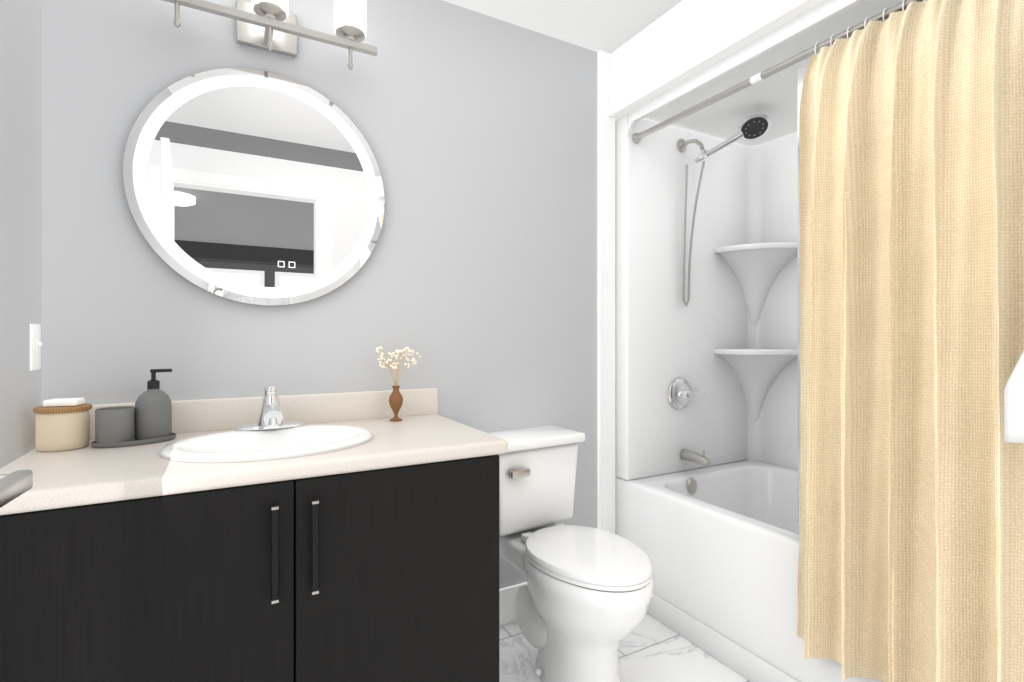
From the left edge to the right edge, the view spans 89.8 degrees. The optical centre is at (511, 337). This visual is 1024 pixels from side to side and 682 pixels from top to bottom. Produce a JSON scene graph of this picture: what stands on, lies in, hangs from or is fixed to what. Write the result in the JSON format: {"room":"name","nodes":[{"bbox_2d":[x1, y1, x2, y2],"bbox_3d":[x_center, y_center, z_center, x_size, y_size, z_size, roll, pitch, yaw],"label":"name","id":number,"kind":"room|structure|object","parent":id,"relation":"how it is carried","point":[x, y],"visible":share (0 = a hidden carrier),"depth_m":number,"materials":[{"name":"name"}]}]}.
{"room":"bathroom","nodes":[
{"label":"bathroom","id":0,"kind":"room"},
{"bbox_2d":[0,469,32,507],"bbox_3d":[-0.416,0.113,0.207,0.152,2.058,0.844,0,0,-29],"label":"door handle","id":1,"kind":"structure","parent":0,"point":[15,484],"depth_m":0.53,"materials":[{"name":"silver metal"}]},
{"bbox_2d":[0,0,41,467],"bbox_3d":[-0.879,-0.066,0.539,0.120,2.440,1.900,0,0,-29],"label":"wall","id":2,"kind":"structure","parent":0,"point":[20,180],"depth_m":1.25,"materials":[{"name":"grey paint"}]},
{"bbox_2d":[30,324,41,370],"bbox_3d":[-1.244,0.024,1.349,0.015,0.120,0.070,0,0,-29],"label":"switch plate","id":3,"kind":"object","parent":2,"relation":"attached to","point":[35,346],"visible":1,"depth_m":1.34,"materials":[{"name":"white plastic"}]},
{"bbox_2d":[42,0,616,588],"bbox_3d":[-0.052,-0.066,2.143,3.110,2.440,0.120,0,0,-29],"label":"wall","id":4,"kind":"structure","parent":0,"point":[472,280],"depth_m":1.86,"materials":[{"name":"grey paint"}]},
{"bbox_2d":[41,387,437,444],"bbox_3d":[-0.777,0.238,1.663,1.131,0.100,0.021,0,0,-29],"label":"backsplash","id":5,"kind":"structure","parent":4,"relation":"attached to","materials":[{"name":"stone"}]},
{"bbox_2d":[123,68,384,304],"bbox_3d":[-0.785,-0.478,1.653,0.748,0.748,0.031,0,0,-29],"label":"round mirror","id":6,"kind":"object","parent":4,"relation":"attached to","point":[252,186],"visible":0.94,"depth_m":1.62,"materials":[{"name":"clear glass"}]},
{"bbox_2d":[162,0,377,69],"bbox_3d":[-0.751,-1.021,1.591,0.645,0.296,0.173,0,0,-29],"label":"sconce","id":7,"kind":"object","parent":4,"relation":"attached to","point":[270,25],"visible":1,"depth_m":1.62,"materials":[{"name":"silver metal"}]},
{"bbox_2d":[499,582,527,625],"bbox_3d":[0.042,1.084,2.119,0.788,0.140,0.013,0,0,-29],"label":"baseboard","id":8,"kind":"structure","parent":4,"relation":"attached to","point":[506,605],"depth_m":2.08,"materials":[{"name":"white"}]},
{"bbox_2d":[597,0,812,533],"bbox_3d":[0.794,-0.066,1.655,0.087,2.440,1.548,0,0,-29],"label":"trim","id":9,"kind":"structure","parent":4,"relation":"attached to","point":[605,322],"depth_m":2.30,"materials":[{"name":"white"}]},
{"bbox_2d":[443,0,681,52],"bbox_3d":[0.430,-1.336,1.261,3.110,0.100,2.130,0,0,-29],"label":"ceiling","id":10,"kind":"structure","parent":0,"point":[610,26],"depth_m":2.06,"materials":[{"name":"white paint"}]},
{"bbox_2d":[499,613,749,681],"bbox_3d":[0.736,1.184,-1.245,6.200,0.060,6.820,0,0,-29],"label":"floor","id":11,"kind":"structure","parent":0,"point":[651,649],"depth_m":1.84,"materials":[{"name":"tile"}]},
{"bbox_2d":[0,385,507,681],"bbox_3d":[-0.639,0.648,1.410,1.131,1.012,0.597,0,0,-29],"label":"bathroom vanity","id":12,"kind":"object","parent":11,"relation":"on","point":[270,535],"visible":0.96,"depth_m":1.18,"materials":[{"name":"black wood"}]},
{"bbox_2d":[0,413,507,521],"bbox_3d":[-0.642,0.304,1.417,1.131,0.040,0.582,0,0,-29],"label":"countertop","id":13,"kind":"structure","parent":12,"relation":"on","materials":[{"name":"stone"}]},
{"bbox_2d":[33,398,91,451],"bbox_3d":[-1.156,0.220,1.325,0.115,0.126,0.115,0,0,-29],"label":"jar","id":14,"kind":"object","parent":13,"relation":"on","point":[62,424],"visible":1,"depth_m":1.29,"materials":[{"name":"beige ceramic"}]},
{"bbox_2d":[91,369,175,447],"bbox_3d":[-1.019,0.185,1.392,0.184,0.196,0.112,0,0,-29],"label":"tray","id":15,"kind":"object","parent":13,"relation":"on","point":[148,418],"visible":1,"depth_m":1.38,"materials":[{"name":"grey ceramic"}]},
{"bbox_2d":[159,424,372,497],"bbox_3d":[-0.638,0.342,1.384,0.514,0.150,0.410,0,0,-29],"label":"sink","id":16,"kind":"object","parent":13,"relation":"in","point":[249,443],"depth_m":1.38,"materials":[{"name":"ceramic"}]},
{"bbox_2d":[233,385,305,430],"bbox_3d":[-0.703,0.204,1.503,0.194,0.125,0.143,0,0,-29],"label":"faucet","id":17,"kind":"object","parent":13,"relation":"on","point":[270,417],"depth_m":1.50,"materials":[{"name":"silver metal"}]},
{"bbox_2d":[376,346,420,420],"bbox_3d":[-0.390,0.155,1.768,0.154,0.256,0.114,0,0,-29],"label":"vase","id":18,"kind":"object","parent":13,"relation":"on","point":[395,400],"visible":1,"depth_m":1.75,"materials":[{"name":"brown wood"}]},
{"bbox_2d":[488,426,652,681],"bbox_3d":[0.182,0.762,1.787,0.419,0.784,0.699,0,0,-33],"label":"toilet","id":19,"kind":"object","parent":11,"relation":"on","point":[582,599],"visible":0.92,"depth_m":1.69,"materials":[{"name":"ceramic"}]},
{"bbox_2d":[615,0,881,681],"bbox_3d":[1.215,0.080,1.886,0.886,2.148,1.542,0,0,-29],"label":"shower","id":20,"kind":"object","parent":11,"relation":"on","point":[706,374],"visible":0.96,"depth_m":2.38,"materials":[{"name":"white plastic"}]},
{"bbox_2d":[632,0,1023,681],"bbox_3d":[0.822,0.004,1.667,0.178,1.836,1.362,0,0,-29],"label":"shower curtain","id":21,"kind":"object","parent":20,"relation":"attached to","point":[910,290],"visible":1,"depth_m":1.30,"materials":[{"name":"beige fabric"}]},
{"bbox_2d":[611,0,902,146],"bbox_3d":[1.209,-1.142,1.882,0.908,0.288,1.548,0,0,-29],"label":"soffit","id":22,"kind":"structure","parent":0,"point":[682,24],"depth_m":2.05,"materials":[{"name":"white paint"}]},
{"bbox_3d":[1.678,-0.066,1.056,0.878,2.440,0.352,0,0,-29],"label":"wall","id":23,"kind":"structure","parent":0,"visible":0},
{"bbox_2d":[1004,351,1023,443],"bbox_3d":[1.172,-0.112,0.898,0.166,0.655,0.441,0,0,-29],"label":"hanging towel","id":24,"kind":"object","parent":23,"relation":"hanging from","point":[1014,410],"visible":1,"depth_m":1.05,"materials":[{"name":"white fabric"}]}
]}

